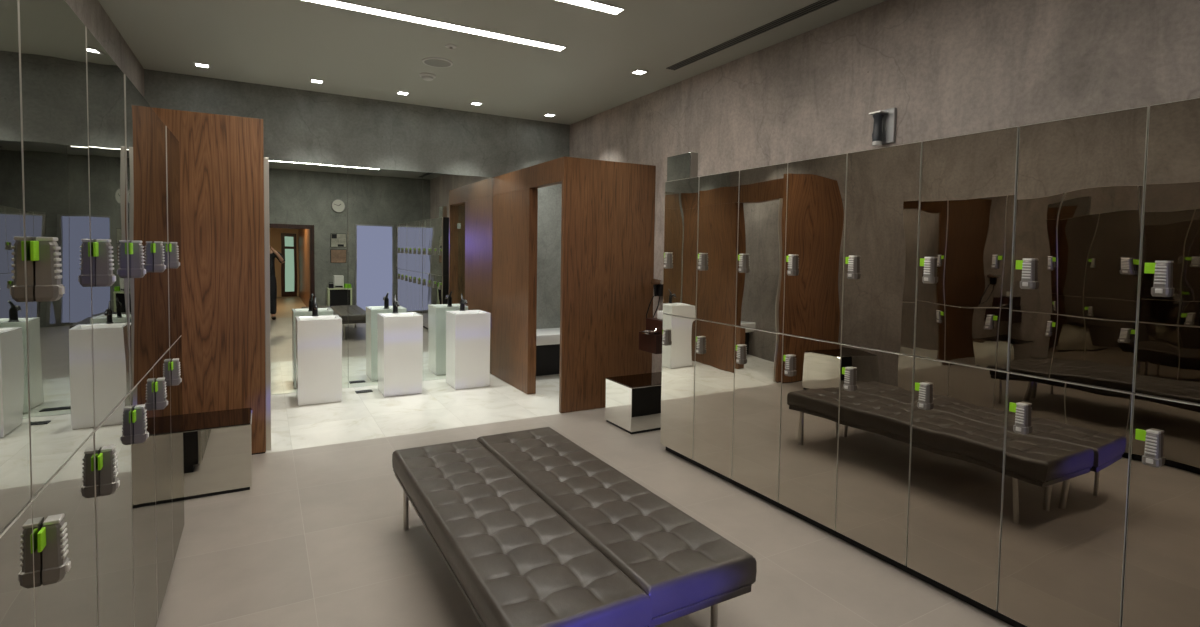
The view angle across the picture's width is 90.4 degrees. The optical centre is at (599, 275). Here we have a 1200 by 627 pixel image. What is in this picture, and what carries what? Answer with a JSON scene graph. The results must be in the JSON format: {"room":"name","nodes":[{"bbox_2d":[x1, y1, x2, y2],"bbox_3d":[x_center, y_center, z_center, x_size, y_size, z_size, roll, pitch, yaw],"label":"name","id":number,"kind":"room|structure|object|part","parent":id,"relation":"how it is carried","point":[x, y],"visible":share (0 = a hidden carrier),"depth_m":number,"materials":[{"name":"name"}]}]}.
{"room":"changing room","nodes":[
{"label":"changing room","id":0,"kind":"room"},
{"bbox_2d":[65,0,144,97],"bbox_3d":[-2.551,-0.181,2.394,0.120,3.280,7.790,0,3,-30],"label":"wall","id":1,"kind":"structure","parent":0,"point":[91,13],"depth_m":4.44,"materials":[{"name":"concrete"}]},
{"bbox_2d":[144,69,569,394],"bbox_3d":[-2.453,-0.374,6.989,4.780,3.280,0.120,0,3,-30],"label":"wall","id":2,"kind":"structure","parent":0,"point":[302,126],"depth_m":6.89,"materials":[{"name":"concrete"}]},
{"bbox_2d":[269,160,347,394],"bbox_3d":[-3.183,0.023,6.520,0.787,2.497,0.008,0,3,-30],"label":"wall mirror","id":3,"kind":"object","parent":2,"relation":"attached to","point":[308,202],"visible":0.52,"depth_m":6.48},
{"bbox_2d":[348,166,422,387],"bbox_3d":[-2.481,0.017,6.918,0.822,2.497,0.008,0,3,-30],"label":"wall mirror","id":4,"kind":"object","parent":2,"relation":"attached to","point":[385,206],"visible":0.76,"depth_m":6.86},
{"bbox_2d":[422,172,492,380],"bbox_3d":[-1.744,0.011,7.335,0.865,2.497,0.008,0,3,-30],"label":"wall mirror","id":5,"kind":"object","parent":2,"relation":"attached to","point":[457,209],"visible":0.76,"depth_m":7.28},
{"bbox_2d":[255,374,604,454],"bbox_3d":[-1.972,1.370,6.166,4.780,0.120,2.140,0,3,-30],"label":"floor","id":6,"kind":"structure","parent":0,"point":[369,415],"depth_m":5.82,"materials":[{"name":"beige tile"}]},
{"bbox_2d":[151,107,270,454],"bbox_3d":[-3.471,0.051,5.191,1.026,2.550,2.038,0,3,-30],"label":"wooden partition","id":7,"kind":"object","parent":6,"relation":"on","point":[225,227],"visible":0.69,"depth_m":4.41,"materials":[{"name":"brown wood"}]},
{"bbox_3d":[-2.567,0.229,4.602,0.036,2.266,0.016,0,3,-30],"label":"jamb trim","id":8,"kind":"part","parent":7,"relation":"part of","materials":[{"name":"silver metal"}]},
{"bbox_2d":[295,315,341,405],"bbox_3d":[-2.930,0.862,6.207,0.410,0.862,0.400,0,3,-30],"label":"basin","id":9,"kind":"object","parent":6,"relation":"on","point":[318,338],"visible":1,"depth_m":6.04,"materials":[{"name":"white ceramic"}]},
{"bbox_2d":[312,297,318,315],"bbox_3d":[-2.990,0.326,6.263,0.068,0.200,0.235,0,3,-30],"label":"tap","id":10,"kind":"object","parent":9,"relation":"on","point":[314,306],"visible":1,"depth_m":6.29,"materials":[{"name":"black"}]},
{"bbox_2d":[355,390,372,393],"bbox_3d":[-2.611,1.276,6.593,0.170,0.011,0.100,0,3,-30],"label":"floor drain","id":11,"kind":"object","parent":6,"relation":"on","point":[359,391],"visible":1,"depth_m":6.58,"materials":[{"name":"grey metal"}]},
{"bbox_2d":[377,312,422,396],"bbox_3d":[-2.219,0.856,6.609,0.410,0.862,0.400,0,3,-30],"label":"basin","id":12,"kind":"object","parent":6,"relation":"on","point":[399,335],"visible":0.99,"depth_m":6.45,"materials":[{"name":"white ceramic"}]},
{"bbox_2d":[392,295,399,312],"bbox_3d":[-2.279,0.320,6.665,0.068,0.200,0.235,0,3,-30],"label":"tap","id":13,"kind":"object","parent":12,"relation":"on","point":[395,303],"visible":1,"depth_m":6.69,"materials":[{"name":"silver metal"}]},
{"bbox_2d":[446,310,489,389],"bbox_3d":[-1.551,0.850,6.988,0.410,0.862,0.400,0,3,-30],"label":"basin","id":14,"kind":"object","parent":6,"relation":"on","point":[467,331],"visible":0.99,"depth_m":6.83,"materials":[{"name":"white ceramic"}]},
{"bbox_2d":[459,294,466,310],"bbox_3d":[-1.610,0.315,7.043,0.068,0.200,0.235,0,3,-30],"label":"tap","id":15,"kind":"object","parent":14,"relation":"on","point":[463,302],"visible":1,"depth_m":7.07,"materials":[{"name":"silver metal"}]},
{"bbox_2d":[536,328,559,375],"bbox_3d":[-0.739,0.988,7.647,0.966,0.555,0.535,0,3,-30],"label":"seat","id":16,"kind":"object","parent":6,"relation":"on","point":[548,339],"visible":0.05,"depth_m":7.59,"materials":[{"name":"white ceramic"}]},
{"bbox_2d":[491,156,655,412],"bbox_3d":[-0.400,0.048,6.930,1.068,2.496,2.038,0,3,-30],"label":"cubicle","id":17,"kind":"object","parent":6,"relation":"on","point":[608,214],"visible":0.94,"depth_m":6.12,"materials":[{"name":"brown wood"}]},
{"bbox_3d":[-1.032,0.148,7.066,0.100,2.266,1.188,0,3,-30],"label":"panel","id":18,"kind":"part","parent":17,"relation":"part of","materials":[{"name":"brown wood"}]},
{"bbox_3d":[0.090,0.092,6.064,1.068,2.496,0.045,0,3,-30],"label":"panel","id":19,"kind":"part","parent":17,"relation":"part of","materials":[{"name":"brown wood"}]},
{"bbox_2d":[98,0,886,124],"bbox_3d":[-0.504,-1.899,3.523,4.780,0.120,7.890,0,3,-30],"label":"ceiling","id":20,"kind":"structure","parent":0,"point":[279,43],"depth_m":4.91,"materials":[{"name":"grey paint"}]},
{"bbox_2d":[193,62,209,67],"bbox_3d":[-3.719,-1.970,5.570,0.124,0.010,0.124,0,3,-30],"label":"recessed light","id":21,"kind":"object","parent":20,"relation":"in","point":[197,64],"visible":1,"depth_m":5.56,"materials":[{"name":"white"}]},
{"bbox_2d":[310,78,323,83],"bbox_3d":[-2.873,-1.978,6.048,0.124,0.010,0.124,0,3,-30],"label":"recessed light","id":22,"kind":"object","parent":20,"relation":"in","point":[312,80],"visible":1,"depth_m":6.04,"materials":[{"name":"white"}]},
{"bbox_2d":[396,91,409,95],"bbox_3d":[-2.137,-1.984,6.464,0.124,0.010,0.124,0,3,-30],"label":"recessed light","id":23,"kind":"object","parent":20,"relation":"in","point":[397,92],"visible":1,"depth_m":6.46,"materials":[{"name":"white"}]},
{"bbox_2d":[419,73,435,80],"bbox_3d":[-1.676,-1.930,5.796,0.156,0.047,0.156,0,3,-30],"label":"smoke detector","id":24,"kind":"object","parent":20,"relation":"attached to","point":[425,76],"visible":1,"depth_m":5.76,"materials":[{"name":"white plastic"}]},
{"bbox_2d":[303,0,565,50],"bbox_3d":[-1.276,-1.885,4.420,2.232,0.008,0.112,0,3,-30],"label":"recessed light","id":25,"kind":"object","parent":20,"relation":"in","point":[335,3],"visible":1,"depth_m":4.44,"materials":[{"name":"white plastic"}]},
{"bbox_2d":[422,57,452,67],"bbox_3d":[-1.467,-1.926,5.386,0.270,0.014,0.270,0,3,-30],"label":"ceiling speaker","id":26,"kind":"object","parent":20,"relation":"attached to","point":[430,61],"visible":1,"depth_m":5.36,"materials":[{"name":"white"}]},
{"bbox_2d":[424,59,450,66],"bbox_3d":[-1.467,-1.921,5.386,0.234,0.004,0.234,0,3,-30],"label":"grille","id":27,"kind":"object","parent":26,"relation":"attached to","point":[430,62],"depth_m":5.36,"materials":[{"name":"grey metal"}]},
{"bbox_2d":[445,44,456,49],"bbox_3d":[-1.239,-1.897,4.953,0.096,0.028,0.096,0,3,-30],"label":"sprinkler","id":28,"kind":"object","parent":20,"relation":"attached to","point":[449,46],"visible":1,"depth_m":4.93,"materials":[{"name":"white metal"}]},
{"bbox_2d":[469,101,482,105],"bbox_3d":[-1.427,-1.991,6.878,0.124,0.010,0.124,0,3,-30],"label":"recessed light","id":29,"kind":"object","parent":20,"relation":"in","point":[472,102],"visible":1,"depth_m":6.87,"materials":[{"name":"white"}]},
{"bbox_2d":[543,113,555,116],"bbox_3d":[-0.626,-2.001,7.412,0.124,0.010,0.124,0,3,-30],"label":"recessed light","id":30,"kind":"object","parent":20,"relation":"in","point":[546,114],"visible":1,"depth_m":7.41,"materials":[{"name":"white"}]},
{"bbox_2d":[556,0,624,14],"bbox_3d":[-0.829,-1.845,3.629,2.232,0.008,0.112,0,3,-30],"label":"recessed light","id":31,"kind":"object","parent":20,"relation":"in","point":[590,4],"visible":1,"depth_m":4.08,"materials":[{"name":"white plastic"}]},
{"bbox_2d":[630,69,648,74],"bbox_3d":[0.368,-1.908,5.575,0.124,0.010,0.124,0,3,-30],"label":"recessed light","id":32,"kind":"object","parent":20,"relation":"in","point":[637,71],"visible":1,"depth_m":5.57,"materials":[{"name":"white"}]},
{"bbox_2d":[666,0,838,70],"bbox_3d":[1.769,-1.799,3.498,0.090,0.008,4.560,0,3,-30],"label":"ceiling vent","id":33,"kind":"object","parent":20,"relation":"in","point":[820,4],"visible":1,"depth_m":4.51,"materials":[{"name":"black metal"}]},
{"bbox_2d":[156,408,1012,626],"bbox_3d":[-0.030,1.545,2.737,4.780,0.120,5.750,0,3,-30],"label":"floor","id":34,"kind":"structure","parent":0,"point":[317,538],"depth_m":3.13,"materials":[{"name":"beige tile"}]},
{"bbox_2d":[0,503,34,626],"bbox_3d":[-1.212,0.966,0.810,0.630,1.051,0.482,0,3,-30],"label":"locker","id":35,"kind":"object","parent":34,"relation":"on","point":[16,540],"visible":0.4,"depth_m":1.07,"materials":[{"name":"black"}]},
{"bbox_2d":[0,0,30,532],"bbox_3d":[-1.196,-0.081,0.766,0.630,1.042,0.482,0,3,-30],"label":"locker","id":36,"kind":"object","parent":35,"relation":"on","point":[15,481],"visible":1,"depth_m":1.06,"materials":[{"name":"black"}]},
{"bbox_2d":[28,433,97,626],"bbox_3d":[-1.450,0.945,1.231,0.630,1.051,0.482,0,3,-30],"label":"locker","id":37,"kind":"object","parent":34,"relation":"on","point":[63,509],"visible":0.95,"depth_m":1.34,"materials":[{"name":"black"}]},
{"bbox_2d":[17,0,93,498],"bbox_3d":[-1.434,-0.102,1.187,0.630,1.042,0.482,0,3,-30],"label":"locker","id":38,"kind":"object","parent":37,"relation":"on","point":[51,37],"visible":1,"depth_m":1.27,"materials":[{"name":"black"}]},
{"bbox_3d":[-1.078,0.029,1.193,0.007,0.016,0.020,0,3,-30],"label":"keyhole plate","id":39,"kind":"part","parent":38,"relation":"part of","materials":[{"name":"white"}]},
{"bbox_3d":[-1.087,0.593,1.216,0.007,0.016,0.020,0,3,-30],"label":"keyhole plate","id":40,"kind":"part","parent":37,"relation":"part of","materials":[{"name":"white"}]},
{"bbox_2d":[92,393,133,626],"bbox_3d":[-1.688,0.923,1.652,0.630,1.051,0.482,0,3,-30],"label":"locker","id":41,"kind":"object","parent":34,"relation":"on","point":[112,437],"visible":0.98,"depth_m":1.75,"materials":[{"name":"black"}]},
{"bbox_2d":[85,26,129,429],"bbox_3d":[-1.672,-0.124,1.607,0.630,1.042,0.482,0,3,-30],"label":"locker","id":42,"kind":"object","parent":41,"relation":"on","point":[104,78],"visible":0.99,"depth_m":1.69,"materials":[{"name":"black"}]},
{"bbox_2d":[128,367,157,626],"bbox_3d":[-1.927,0.902,2.073,0.630,1.051,0.482,0,3,-30],"label":"locker","id":43,"kind":"object","parent":34,"relation":"on","point":[142,394],"visible":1,"depth_m":2.18,"materials":[{"name":"black"}]},
{"bbox_2d":[124,74,153,390],"bbox_3d":[-1.910,-0.146,2.028,0.630,1.042,0.482,0,3,-30],"label":"locker","id":44,"kind":"object","parent":43,"relation":"on","point":[137,109],"visible":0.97,"depth_m":2.11,"materials":[{"name":"black"}]},
{"bbox_2d":[153,349,172,618],"bbox_3d":[-2.165,0.880,2.493,0.630,1.051,0.482,0,3,-30],"label":"locker","id":45,"kind":"object","parent":34,"relation":"on","point":[161,368],"visible":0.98,"depth_m":2.59,"materials":[{"name":"black"}]},
{"bbox_2d":[150,107,168,363],"bbox_3d":[-2.149,-0.167,2.449,0.630,1.042,0.482,0,3,-30],"label":"locker","id":46,"kind":"object","parent":45,"relation":"on","point":[157,127],"visible":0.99,"depth_m":2.55,"materials":[{"name":"black"}]},
{"bbox_2d":[168,336,183,563],"bbox_3d":[-2.403,0.859,2.914,0.630,1.051,0.482,0,3,-30],"label":"locker","id":47,"kind":"object","parent":34,"relation":"on","point":[176,399],"visible":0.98,"depth_m":3.01,"materials":[{"name":"black"}]},
{"bbox_2d":[166,126,181,347],"bbox_3d":[-2.387,-0.189,2.870,0.630,1.042,0.482,0,3,-30],"label":"locker","id":48,"kind":"object","parent":47,"relation":"on","point":[172,144],"visible":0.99,"depth_m":2.95,"materials":[{"name":"black"}]},
{"bbox_2d":[183,408,252,499],"bbox_3d":[-2.663,1.173,3.930,0.638,0.441,0.450,0,3,-30],"label":"cube","id":49,"kind":"object","parent":34,"relation":"on","point":[217,445],"visible":0.59,"depth_m":3.82,"materials":[{"name":"metal"}]},
{"bbox_3d":[-2.660,0.956,3.921,0.626,0.006,0.438,0,3,-30],"label":"lid","id":50,"kind":"part","parent":49,"relation":"part of","materials":[{"name":"silver metal"}]},
{"bbox_2d":[392,439,651,626],"bbox_3d":[-0.515,1.260,2.747,0.505,0.434,1.911,0,3,-30],"label":"tufted bench","id":51,"kind":"object","parent":34,"relation":"on","point":[514,559],"visible":1,"depth_m":2.35,"materials":[{"name":"leather"}]},
{"bbox_3d":[-1.101,1.298,3.383,0.042,0.285,0.041,0,3,-30],"label":"leg","id":52,"kind":"part","parent":51,"relation":"part of","materials":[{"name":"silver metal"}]},
{"bbox_3d":[-0.514,1.176,2.743,0.482,0.032,1.888,0,3,-30],"label":"frame","id":53,"kind":"part","parent":51,"relation":"part of","materials":[{"name":"metal"}]},
{"bbox_2d":[477,427,756,626],"bbox_3d":[-0.086,1.255,3.018,0.505,0.434,1.911,0,3,-30],"label":"tufted bench","id":54,"kind":"object","parent":34,"relation":"on","point":[684,566],"visible":0.93,"depth_m":2.53,"materials":[{"name":"leather"}]},
{"bbox_3d":[-0.085,1.171,3.014,0.482,0.032,1.888,0,3,-30],"label":"frame","id":55,"kind":"part","parent":54,"relation":"part of","materials":[{"name":"metal"}]},
{"bbox_3d":[0.468,1.363,2.440,0.042,0.285,0.041,0,3,-30],"label":"leg","id":56,"kind":"part","parent":54,"relation":"part of","materials":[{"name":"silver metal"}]},
{"bbox_2d":[605,372,661,433],"bbox_3d":[0.438,1.165,5.541,0.638,0.416,0.460,0,3,-30],"label":"cube","id":57,"kind":"object","parent":34,"relation":"on","point":[632,402],"visible":0.72,"depth_m":5.31,"materials":[{"name":"metal"}]},
{"bbox_3d":[0.441,0.960,5.533,0.626,0.006,0.448,0,3,-30],"label":"lid","id":58,"kind":"part","parent":57,"relation":"part of","materials":[{"name":"silver metal"}]},
{"bbox_2d":[660,314,696,459],"bbox_3d":[0.938,0.831,4.783,0.866,1.051,0.420,0,3,-30],"label":"locker","id":59,"kind":"object","parent":34,"relation":"on","point":[679,332],"visible":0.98,"depth_m":4.57,"materials":[{"name":"silver"}]},
{"bbox_2d":[663,177,699,318],"bbox_3d":[0.954,-0.216,4.738,0.866,1.042,0.420,0,3,-30],"label":"locker","id":60,"kind":"object","parent":59,"relation":"on","point":[681,224],"visible":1,"depth_m":4.53,"materials":[{"name":"black"}]},
{"bbox_2d":[667,152,697,181],"bbox_3d":[0.634,-0.836,4.598,0.076,0.195,0.295,0,3,-30],"label":"box","id":61,"kind":"object","parent":60,"relation":"on","point":[682,166],"visible":0.88,"depth_m":4.53,"materials":[{"name":"grey mirror"}]},
{"bbox_3d":[0.636,-0.836,4.600,0.070,0.195,0.295,0,3,-30],"label":"casing","id":62,"kind":"part","parent":61,"relation":"part of","materials":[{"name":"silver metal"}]},
{"bbox_2d":[693,319,735,478],"bbox_3d":[1.146,0.850,4.416,0.866,1.051,0.420,0,3,-30],"label":"locker","id":63,"kind":"object","parent":34,"relation":"on","point":[715,342],"visible":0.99,"depth_m":4.20,"materials":[{"name":"silver"}]},
{"bbox_2d":[696,170,739,325],"bbox_3d":[1.162,-0.198,4.371,0.866,1.042,0.420,0,3,-30],"label":"locker","id":64,"kind":"object","parent":63,"relation":"on","point":[718,226],"visible":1,"depth_m":4.16,"materials":[{"name":"black"}]},
{"bbox_2d":[732,326,783,501],"bbox_3d":[1.353,0.869,4.049,0.866,1.051,0.420,0,3,-30],"label":"locker","id":65,"kind":"object","parent":34,"relation":"on","point":[758,353],"visible":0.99,"depth_m":3.84,"materials":[{"name":"silver"}]},
{"bbox_2d":[736,163,787,333],"bbox_3d":[1.369,-0.179,4.005,0.866,1.042,0.420,0,3,-30],"label":"locker","id":66,"kind":"object","parent":65,"relation":"on","point":[762,190],"visible":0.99,"depth_m":3.79,"materials":[{"name":"black"}]},
{"bbox_2d":[779,334,841,530],"bbox_3d":[1.561,0.887,3.682,0.866,1.051,0.420,0,3,-30],"label":"locker","id":67,"kind":"object","parent":34,"relation":"on","point":[811,374],"visible":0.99,"depth_m":3.47,"materials":[{"name":"black"}]},
{"bbox_2d":[784,153,847,342],"bbox_3d":[1.577,-0.160,3.638,0.866,1.042,0.420,0,3,-30],"label":"locker","id":68,"kind":"object","parent":67,"relation":"on","point":[817,187],"visible":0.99,"depth_m":3.42,"materials":[{"name":"black"}]},
{"bbox_2d":[666,447,1026,626],"bbox_3d":[1.901,1.469,3.171,0.770,0.055,4.210,0,3,-30],"label":"plinth","id":69,"kind":"object","parent":34,"relation":"on","point":[996,614],"visible":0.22,"depth_m":3.18,"materials":[{"name":"black"}]},
{"bbox_2d":[836,344,916,565],"bbox_3d":[1.769,0.906,3.315,0.866,1.051,0.420,0,3,-30],"label":"locker","id":70,"kind":"object","parent":34,"relation":"on","point":[877,386],"visible":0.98,"depth_m":3.10,"materials":[{"name":"black"}]},
{"bbox_2d":[842,141,922,355],"bbox_3d":[1.785,-0.141,3.271,0.866,1.042,0.420,0,3,-30],"label":"locker","id":71,"kind":"object","parent":70,"relation":"on","point":[883,196],"visible":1,"depth_m":3.06,"materials":[{"name":"black"}]},
{"bbox_2d":[907,356,1010,610],"bbox_3d":[1.976,0.925,2.949,0.866,1.051,0.420,0,3,-30],"label":"locker","id":72,"kind":"object","parent":34,"relation":"on","point":[959,421],"visible":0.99,"depth_m":2.73,"materials":[{"name":"black"}]},
{"bbox_2d":[915,126,1019,371],"bbox_3d":[1.993,-0.122,2.904,0.866,1.042,0.420,0,3,-30],"label":"locker","id":73,"kind":"object","parent":72,"relation":"on","point":[969,181],"visible":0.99,"depth_m":2.69,"materials":[{"name":"black"}]},
{"bbox_2d":[998,372,1135,626],"bbox_3d":[2.184,0.944,2.582,0.866,1.051,0.420,0,3,-30],"label":"locker","id":74,"kind":"object","parent":34,"relation":"on","point":[1068,446],"visible":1,"depth_m":2.37,"materials":[{"name":"black"}]},
{"bbox_2d":[1009,106,1149,392],"bbox_3d":[2.200,-0.104,2.537,0.866,1.042,0.420,0,3,-30],"label":"locker","id":75,"kind":"object","parent":74,"relation":"on","point":[1081,180],"visible":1,"depth_m":2.32,"materials":[{"name":"black"}]},
{"bbox_2d":[1122,394,1199,626],"bbox_3d":[2.392,0.963,2.215,0.866,1.051,0.420,0,3,-30],"label":"locker","id":76,"kind":"object","parent":34,"relation":"on","point":[1162,574],"visible":1,"depth_m":2.11,"materials":[{"name":"black"}]},
{"bbox_3d":[1.952,0.657,2.117,0.007,0.016,0.020,0,3,-30],"label":"keyhole plate","id":77,"kind":"part","parent":76,"relation":"part of","materials":[{"name":"white metal"}]},
{"bbox_2d":[1134,98,1199,403],"bbox_3d":[2.408,-0.085,2.170,0.866,1.042,0.420,0,3,-30],"label":"locker","id":78,"kind":"object","parent":76,"relation":"on","point":[1168,333],"visible":1,"depth_m":2.08,"materials":[{"name":"black"}]},
{"bbox_3d":[1.961,0.053,2.091,0.007,0.016,0.020,0,3,-30],"label":"keyhole plate","id":79,"kind":"part","parent":78,"relation":"part of","materials":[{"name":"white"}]},
{"bbox_2d":[569,0,1199,372],"bbox_3d":[1.539,-0.216,4.708,0.120,3.280,7.790,0,3,-30],"label":"wall","id":80,"kind":"structure","parent":0,"point":[948,68],"depth_m":3.80,"materials":[{"name":"concrete"}]},
{"bbox_2d":[639,318,662,353],"bbox_3d":[0.618,0.577,5.844,0.373,0.310,0.300,0,3,-30],"label":"console","id":81,"kind":"object","parent":80,"relation":"attached to","point":[648,343],"visible":0.38,"depth_m":5.73},
{"bbox_2d":[640,328,657,334],"bbox_3d":[0.473,0.530,5.701,0.176,0.052,0.175,0,3,-30],"label":"metal tray","id":82,"kind":"object","parent":81,"relation":"on","point":[655,331],"visible":1,"depth_m":5.73,"materials":[{"name":"silver metal"}]},
{"bbox_3d":[0.472,0.545,5.702,0.176,0.022,0.175,0,3,-30],"label":"dish","id":83,"kind":"part","parent":82,"relation":"part of","materials":[{"name":"silver metal"}]},
{"bbox_2d":[657,310,663,319],"bbox_3d":[0.643,0.351,5.835,0.120,0.142,0.120,0,3,-30],"label":"tissue box","id":84,"kind":"object","parent":81,"relation":"on","point":[659,313],"visible":0.22,"depth_m":5.81,"materials":[{"name":"white"}]},
{"bbox_2d":[646,279,662,317],"bbox_3d":[0.585,0.271,6.143,0.136,0.484,0.223,0,3,-30],"label":"hair dryer","id":85,"kind":"object","parent":80,"relation":"attached to","point":[657,284],"visible":0.85,"depth_m":6.14,"materials":[{"name":"black plastic"}]},
{"bbox_3d":[0.550,0.358,6.186,0.148,0.307,0.061,2,3,30],"label":"cord","id":86,"kind":"part","parent":85,"relation":"part of","materials":[{"name":"black plastic"}]},
{"bbox_3d":[0.567,0.142,6.149,0.046,0.134,0.035,0,3,-30],"label":"handle","id":87,"kind":"part","parent":85,"relation":"part of","materials":[{"name":"black plastic"}]},
{"bbox_2d":[869,107,896,145],"bbox_3d":[1.851,-0.980,3.925,0.102,0.237,0.150,0,3,-30],"label":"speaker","id":88,"kind":"object","parent":80,"relation":"attached to","point":[884,126],"visible":1,"depth_m":3.91,"materials":[{"name":"grey plastic"}]}
]}

